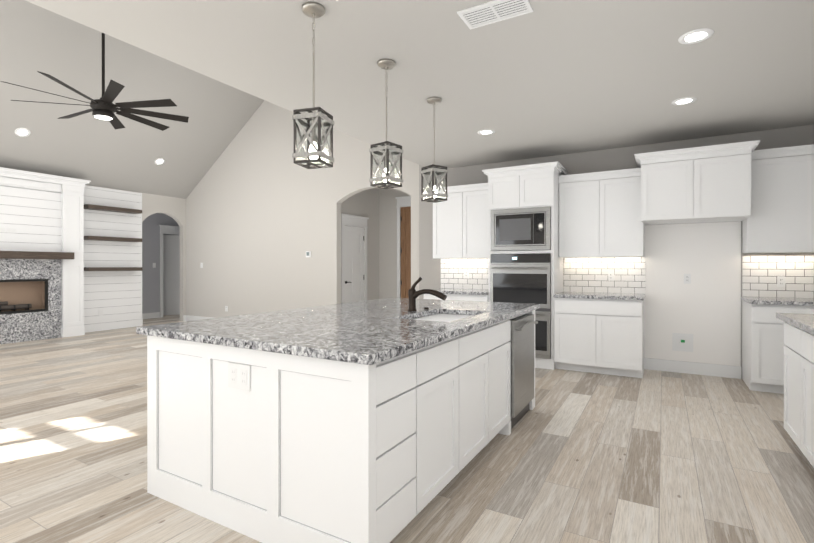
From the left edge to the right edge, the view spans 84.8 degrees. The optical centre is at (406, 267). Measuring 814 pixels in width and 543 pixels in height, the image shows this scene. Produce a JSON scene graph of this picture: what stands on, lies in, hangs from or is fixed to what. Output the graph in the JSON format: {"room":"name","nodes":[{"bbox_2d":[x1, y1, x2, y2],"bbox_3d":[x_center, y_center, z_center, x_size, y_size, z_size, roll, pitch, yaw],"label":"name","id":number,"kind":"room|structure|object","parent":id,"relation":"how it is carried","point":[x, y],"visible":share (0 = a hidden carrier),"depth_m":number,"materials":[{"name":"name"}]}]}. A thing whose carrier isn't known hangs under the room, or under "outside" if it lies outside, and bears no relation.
{"room":"kitchen","nodes":[
{"label":"kitchen","id":0,"kind":"room"},
{"bbox_2d":[0,0,263,198],"bbox_3d":[-5.819,-2.726,5.747,3.157,2.330,8.500,0,0,30],"label":"ceiling","id":1,"kind":"structure","parent":0,"point":[34,39],"depth_m":7.42,"materials":[{"name":"grey paint"}]},
{"bbox_2d":[15,128,29,136],"bbox_3d":[-6.020,-2.117,6.983,0.162,0.116,0.195,0,0,24],"label":"recessed light","id":2,"kind":"object","parent":1,"relation":"in","point":[22,132],"depth_m":6.98,"materials":[{"name":"white plastic"}]},
{"bbox_2d":[0,33,188,130],"bbox_3d":[-3.974,-2.854,5.817,1.974,1.822,1.992,0,0,30],"label":"ceiling fan","id":3,"kind":"object","parent":1,"relation":"hanging from","point":[103,107],"visible":1,"depth_m":5.78,"materials":[{"name":"brown metal"}]},
{"bbox_2d":[155,158,164,164],"bbox_3d":[-4.932,-2.115,8.895,0.162,0.116,0.195,0,0,24],"label":"recessed light","id":4,"kind":"object","parent":1,"relation":"in","point":[159,161],"depth_m":8.89,"materials":[{"name":"white plastic"}]},
{"bbox_2d":[88,185,185,320],"bbox_3d":[-7.276,-0.238,6.517,0.130,2.950,8.630,0,0,30],"label":"wall","id":5,"kind":"structure","parent":0,"point":[174,208],"depth_m":10.07,"materials":[{"name":"grey paint"}]},
{"bbox_2d":[83,185,141,332],"bbox_3d":[-6.774,-0.160,7.233,0.025,2.790,4.882,0,0,30],"label":"wall","id":6,"kind":"structure","parent":5,"relation":"attached to","point":[112,300],"depth_m":8.84,"materials":[{"name":"white wood"}]},
{"bbox_2d":[84,204,141,213],"bbox_3d":[-5.754,-1.139,8.733,0.254,0.070,0.985,0,0,30],"label":"floating shelf","id":7,"kind":"object","parent":6,"relation":"attached to","point":[110,209],"visible":0.85,"depth_m":8.63,"materials":[{"name":"brown wood"}]},
{"bbox_2d":[84,236,141,241],"bbox_3d":[-5.754,-0.556,8.735,0.254,0.070,0.985,0,0,30],"label":"floating shelf","id":8,"kind":"object","parent":6,"relation":"attached to","point":[103,238],"visible":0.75,"depth_m":8.61,"materials":[{"name":"brown wood"}]},
{"bbox_2d":[84,267,141,270],"bbox_3d":[-5.754,0.031,8.737,0.254,0.070,0.985,0,0,30],"label":"floating shelf","id":9,"kind":"object","parent":6,"relation":"attached to","point":[112,268],"visible":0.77,"depth_m":8.61,"materials":[{"name":"brown wood"}]},
{"bbox_2d":[142,213,178,313],"bbox_3d":[-6.265,-0.150,10.683,0.130,2.750,3.400,0,0,30],"label":"wall","id":10,"kind":"structure","parent":0,"point":[150,257],"depth_m":10.74,"materials":[{"name":"grey paint"}]},
{"bbox_2d":[142,312,159,318],"bbox_3d":[-6.550,1.160,10.043,0.016,0.135,2.000,0,0,30],"label":"baseboard","id":11,"kind":"structure","parent":10,"relation":"attached to","point":[157,314],"depth_m":10.71,"materials":[{"name":"white wood"}]},
{"bbox_2d":[159,225,179,317],"bbox_3d":[-5.813,0.088,11.300,0.038,2.270,0.940,0,0,30],"label":"door frame","id":12,"kind":"structure","parent":10,"relation":"attached to","point":[166,229],"depth_m":10.96,"materials":[{"name":"white wood"}]},
{"bbox_2d":[163,235,179,314],"bbox_3d":[-6.006,0.190,11.489,0.453,2.052,0.568,0,0,30],"label":"hall door","id":13,"kind":"structure","parent":10,"relation":"in","point":[171,274],"depth_m":11.45,"materials":[{"name":"white wood"}]},
{"bbox_2d":[186,100,418,317],"bbox_3d":[-2.336,-1.324,8.725,6.490,5.110,0.130,0,0,30],"label":"wall","id":14,"kind":"structure","parent":0,"point":[263,212],"depth_m":8.85,"materials":[{"name":"grey paint"}]},
{"bbox_2d":[184,315,212,320],"bbox_3d":[-3.179,1.162,9.119,4.382,0.135,0.040,0,0,30],"label":"baseboard","id":15,"kind":"structure","parent":14,"relation":"attached to","point":[186,317],"depth_m":10.07,"materials":[{"name":"white wood"}]},
{"bbox_2d":[306,251,310,256],"bbox_3d":[-1.850,-0.248,8.360,0.110,0.110,0.022,0,0,30],"label":"thermostat","id":16,"kind":"object","parent":14,"relation":"attached to","point":[308,253],"visible":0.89,"depth_m":8.34,"materials":[{"name":"white plastic"}]},
{"bbox_2d":[341,188,378,299],"bbox_3d":[-0.977,-0.270,8.944,0.130,3.000,1.600,0,0,30],"label":"wall","id":17,"kind":"structure","parent":0,"point":[364,203],"depth_m":9.20,"materials":[{"name":"grey paint"}]},
{"bbox_2d":[344,225,363,302],"bbox_3d":[-1.024,0.212,8.722,0.093,2.025,0.667,0,0,30],"label":"closet door","id":18,"kind":"structure","parent":17,"relation":"in","point":[353,264],"depth_m":8.72,"materials":[{"name":"white wood"}]},
{"bbox_2d":[341,213,368,302],"bbox_3d":[-1.013,0.108,8.715,0.038,2.245,0.875,0,0,30],"label":"door frame","id":19,"kind":"structure","parent":17,"relation":"attached to","point":[352,220],"depth_m":8.65,"materials":[{"name":"white wood"}]},
{"bbox_2d":[379,188,410,298],"bbox_3d":[0.304,-0.270,9.055,1.980,3.000,0.130,0,0,30],"label":"wall","id":20,"kind":"structure","parent":0,"point":[387,244],"depth_m":9.38,"materials":[{"name":"grey paint"}]},
{"bbox_2d":[395,196,410,297],"bbox_3d":[0.249,-0.115,8.991,1.110,2.690,0.038,0,0,30],"label":"door frame","id":21,"kind":"structure","parent":20,"relation":"attached to","point":[403,201],"depth_m":9.23,"materials":[{"name":"white wood"}]},
{"bbox_2d":[401,207,410,297],"bbox_3d":[0.271,-0.011,9.029,0.902,2.470,0.050,0,0,30],"label":"front door","id":22,"kind":"structure","parent":20,"relation":"in","point":[405,249],"depth_m":9.19,"materials":[{"name":"brown wood"}]},
{"bbox_2d":[0,315,813,542],"bbox_3d":[-2.765,1.271,5.328,13.680,0.060,11.600,0,0,30],"label":"floor","id":23,"kind":"structure","parent":0,"point":[653,456],"depth_m":2.81,"materials":[{"name":"brown wood"}]},
{"bbox_2d":[0,167,90,343],"bbox_3d":[-6.588,-0.177,7.119,0.457,2.825,2.640,0,0,30],"label":"fireplace","id":24,"kind":"object","parent":23,"relation":"on","point":[41,256],"visible":1,"depth_m":7.65,"materials":[{"name":"white wood"}]},
{"bbox_2d":[147,309,537,542],"bbox_3d":[-0.126,0.806,3.217,1.566,0.880,2.598,0,0,30],"label":"kitchen island","id":25,"kind":"object","parent":23,"relation":"on","point":[386,420],"depth_m":2.09,"materials":[{"name":"white wood"}]},
{"bbox_2d":[228,362,249,390],"bbox_3d":[-0.795,0.515,2.109,0.150,0.120,0.007,0,0,30],"label":"outlet","id":26,"kind":"object","parent":25,"relation":"attached to","point":[238,372],"depth_m":2.11,"materials":[{"name":"white plastic"}]},
{"bbox_2d":[136,309,475,364],"bbox_3d":[-0.552,0.348,2.537,1.572,0.039,1.067,0,0,30],"label":"island countertop","id":27,"kind":"structure","parent":25,"relation":"on","point":[348,338],"depth_m":2.26,"materials":[{"name":"grey stone"}]},
{"bbox_2d":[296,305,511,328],"bbox_3d":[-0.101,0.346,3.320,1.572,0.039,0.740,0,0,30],"label":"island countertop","id":28,"kind":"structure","parent":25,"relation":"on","point":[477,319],"depth_m":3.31,"materials":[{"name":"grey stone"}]},
{"bbox_2d":[404,277,447,312],"bbox_3d":[0.146,0.198,3.270,0.315,0.255,0.068,0,0,30],"label":"faucet","id":29,"kind":"object","parent":28,"relation":"on","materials":[{"name":"black metal"}]},
{"bbox_2d":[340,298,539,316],"bbox_3d":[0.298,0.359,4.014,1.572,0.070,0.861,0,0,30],"label":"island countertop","id":30,"kind":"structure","parent":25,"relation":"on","point":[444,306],"depth_m":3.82,"materials":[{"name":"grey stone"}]},
{"bbox_2d":[412,313,471,320],"bbox_3d":[0.254,0.471,3.116,0.452,0.235,0.772,0,0,30],"label":"sink","id":31,"kind":"object","parent":30,"relation":"in","point":[423,316],"depth_m":3.31,"materials":[{"name":"white ceramic"}]},
{"bbox_2d":[509,313,537,428],"bbox_3d":[0.705,0.822,3.757,0.666,0.843,0.604,0,0,30],"label":"dishwasher","id":32,"kind":"object","parent":25,"relation":"in","point":[521,341],"depth_m":3.53,"materials":[{"name":"grey metal"}]},
{"bbox_2d":[424,292,487,301],"bbox_3d":[0.793,0.797,6.313,0.946,0.880,0.619,0,0,30],"label":"base cabinet","id":33,"kind":"object","parent":23,"relation":"on","point":[426,296],"depth_m":6.00,"materials":[{"name":"white wood"}]},
{"bbox_2d":[432,288,487,295],"bbox_3d":[0.778,0.337,6.306,0.966,0.039,0.644,0,0,30],"label":"countertop","id":34,"kind":"structure","parent":33,"relation":"on","point":[454,291],"depth_m":6.06,"materials":[{"name":"grey stone"}]},
{"bbox_2d":[488,252,559,369],"bbox_3d":[1.550,0.534,5.840,0.752,1.409,0.587,0,0,30],"label":"base cabinet","id":35,"kind":"object","parent":23,"relation":"on","point":[513,277],"depth_m":5.51,"materials":[{"name":"white"}]},
{"bbox_2d":[490,254,550,358],"bbox_3d":[1.535,0.469,5.813,0.752,1.280,0.647,0,0,30],"label":"double wall oven","id":36,"kind":"object","parent":35,"relation":"in","point":[514,278],"depth_m":5.52,"materials":[{"name":"grey metal"}]},
{"bbox_2d":[552,296,643,377],"bbox_3d":[2.340,0.800,5.423,0.946,0.880,0.619,0,0,30],"label":"base cabinet","id":37,"kind":"object","parent":23,"relation":"on","point":[592,336],"depth_m":5.15,"materials":[{"name":"white wood"}]},
{"bbox_2d":[552,292,643,299],"bbox_3d":[2.339,0.339,5.408,0.958,0.039,0.644,0,0,30],"label":"countertop","id":38,"kind":"structure","parent":37,"relation":"on","point":[567,295],"depth_m":5.26,"materials":[{"name":"grey stone"}]},
{"bbox_2d":[742,300,813,393],"bbox_3d":[3.855,0.802,4.552,0.622,0.880,0.619,0,0,30],"label":"base cabinet","id":39,"kind":"object","parent":23,"relation":"on","point":[763,344],"depth_m":4.40,"materials":[{"name":"white wood"}]},
{"bbox_2d":[741,296,813,307],"bbox_3d":[3.843,0.342,4.543,0.634,0.039,0.644,0,0,30],"label":"countertop","id":40,"kind":"structure","parent":39,"relation":"on","point":[804,301],"depth_m":4.43,"materials":[{"name":"grey stone"}]},
{"bbox_2d":[784,325,795,442],"bbox_3d":[2.847,0.808,2.813,0.638,0.880,0.522,0,0,30],"label":"base cabinet","id":41,"kind":"object","parent":23,"relation":"on","point":[789,330],"depth_m":3.06,"materials":[{"name":"white wood"}]},
{"bbox_2d":[796,329,813,467],"bbox_3d":[2.636,0.809,2.446,0.638,0.880,0.572,0,0,30],"label":"base cabinet","id":42,"kind":"object","parent":23,"relation":"on","point":[799,378],"depth_m":2.73,"materials":[{"name":"white wood"}]},
{"bbox_2d":[776,313,813,336],"bbox_3d":[1.975,0.352,1.336,0.678,0.039,4.010,0,0,30],"label":"countertop","id":43,"kind":"structure","parent":42,"relation":"on","point":[802,321],"depth_m":2.87,"materials":[{"name":"grey stone"}]},
{"bbox_2d":[25,0,813,167],"bbox_3d":[0.262,-1.550,2.160,4.480,0.120,8.340,0,0,30],"label":"ceiling","id":44,"kind":"structure","parent":0,"point":[545,78],"depth_m":3.28,"materials":[{"name":"grey paint"}]},
{"bbox_2d":[292,2,333,168],"bbox_3d":[-0.538,-1.040,2.568,0.184,0.901,0.184,0,0,17],"label":"pendant light","id":45,"kind":"object","parent":44,"relation":"hanging from","point":[313,154],"visible":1,"depth_m":2.53,"materials":[{"name":"grey metal"}]},
{"bbox_2d":[369,59,402,188],"bbox_3d":[-0.150,-1.042,3.253,0.184,0.901,0.184,0,0,38],"label":"pendant light","id":46,"kind":"object","parent":44,"relation":"hanging from","point":[386,146],"visible":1,"depth_m":3.23,"materials":[{"name":"grey metal"}]},
{"bbox_2d":[420,97,447,202],"bbox_3d":[0.243,-1.044,3.971,0.184,0.901,0.184,0,0,-35],"label":"pendant light","id":47,"kind":"object","parent":44,"relation":"hanging from","point":[435,195],"visible":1,"depth_m":3.95,"materials":[{"name":"grey metal"}]},
{"bbox_2d":[477,129,494,134],"bbox_3d":[0.877,-1.496,4.933,0.195,0.010,0.195,0,0,-15],"label":"recessed light","id":48,"kind":"object","parent":44,"relation":"in","point":[482,132],"depth_m":4.93,"materials":[{"name":"white plastic"}]},
{"bbox_2d":[457,0,532,29],"bbox_3d":[0.511,-1.488,2.593,0.390,0.007,0.210,0,0,30],"label":"ceiling vent","id":49,"kind":"object","parent":44,"relation":"in","point":[487,13],"visible":1,"depth_m":2.60,"materials":[{"name":"white metal"}]},
{"bbox_2d":[672,97,696,104],"bbox_3d":[2.489,-1.493,4.005,0.195,0.010,0.195,0,0,-15],"label":"recessed light","id":50,"kind":"object","parent":44,"relation":"in","point":[687,100],"depth_m":4.00,"materials":[{"name":"white plastic"}]},
{"bbox_2d":[678,28,713,43],"bbox_3d":[1.863,-1.490,2.877,0.195,0.010,0.195,0,0,-15],"label":"recessed light","id":51,"kind":"object","parent":44,"relation":"in","point":[696,36],"depth_m":2.87,"materials":[{"name":"white plastic"}]},
{"bbox_2d":[488,204,555,251],"bbox_3d":[1.514,-0.480,5.774,0.752,0.522,0.431,0,0,30],"label":"microwave","id":52,"kind":"object","parent":0,"relation":"attached to","point":[538,233],"depth_m":5.57,"materials":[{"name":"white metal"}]},
{"bbox_2d":[419,125,813,378],"bbox_3d":[2.333,-0.236,5.875,4.850,2.950,0.162,0,0,30],"label":"wall","id":53,"kind":"structure","parent":0,"point":[704,307],"depth_m":5.25,"materials":[{"name":"white paint"}]},
{"bbox_2d":[433,188,455,259],"bbox_3d":[0.686,-0.628,6.538,0.533,0.990,0.329,0,0,30],"label":"upper cabinet","id":54,"kind":"object","parent":53,"relation":"attached to","point":[444,212],"depth_m":6.43,"materials":[{"name":"white wood"}]},
{"bbox_2d":[456,184,487,259],"bbox_3d":[1.044,-0.628,6.332,0.533,0.990,0.329,0,0,30],"label":"upper cabinet","id":55,"kind":"object","parent":53,"relation":"attached to","point":[472,201],"depth_m":6.23,"materials":[{"name":"white wood"}]},
{"bbox_2d":[488,172,511,207],"bbox_3d":[1.414,-0.983,5.951,0.471,0.473,0.619,0,0,30],"label":"upper cabinet","id":56,"kind":"object","parent":53,"relation":"attached to","point":[499,183],"depth_m":5.73,"materials":[{"name":"white wood"}]},
{"bbox_2d":[512,164,563,207],"bbox_3d":[1.718,-0.983,5.776,0.471,0.473,0.619,0,0,30],"label":"upper cabinet","id":57,"kind":"object","parent":53,"relation":"attached to","point":[531,187],"depth_m":5.52,"materials":[{"name":"white wood"}]},
{"bbox_2d":[556,176,591,259],"bbox_3d":[2.233,-0.626,5.648,0.533,0.990,0.329,0,0,30],"label":"upper cabinet","id":58,"kind":"object","parent":53,"relation":"attached to","point":[574,214],"depth_m":5.55,"materials":[{"name":"white wood"}]},
{"bbox_2d":[592,168,643,259],"bbox_3d":[2.591,-0.625,5.442,0.533,0.990,0.329,0,0,30],"label":"upper cabinet","id":59,"kind":"object","parent":53,"relation":"attached to","point":[617,230],"depth_m":5.32,"materials":[{"name":"white wood"}]},
{"bbox_2d":[640,152,683,227],"bbox_3d":[2.972,-0.861,5.055,0.549,0.683,0.619,0,0,30],"label":"upper cabinet","id":60,"kind":"object","parent":53,"relation":"attached to","point":[661,177],"depth_m":4.83,"materials":[{"name":"white wood"}]},
{"bbox_2d":[644,358,740,378],"bbox_3d":[3.308,1.173,5.217,0.970,0.135,0.016,0,0,30],"label":"baseboard","id":61,"kind":"structure","parent":53,"relation":"attached to","point":[726,371],"depth_m":5.19,"materials":[{"name":"white wood"}]},
{"bbox_2d":[684,144,751,222],"bbox_3d":[3.344,-0.862,4.841,0.549,0.688,0.619,0,0,30],"label":"upper cabinet","id":62,"kind":"object","parent":53,"relation":"attached to","point":[717,181],"depth_m":4.59,"materials":[{"name":"white wood"}]},
{"bbox_2d":[740,148,813,255],"bbox_3d":[3.927,-0.670,4.673,0.622,1.026,0.329,0,0,30],"label":"upper cabinet","id":63,"kind":"object","parent":53,"relation":"attached to","point":[782,221],"depth_m":4.55,"materials":[{"name":"white wood"}]}
]}

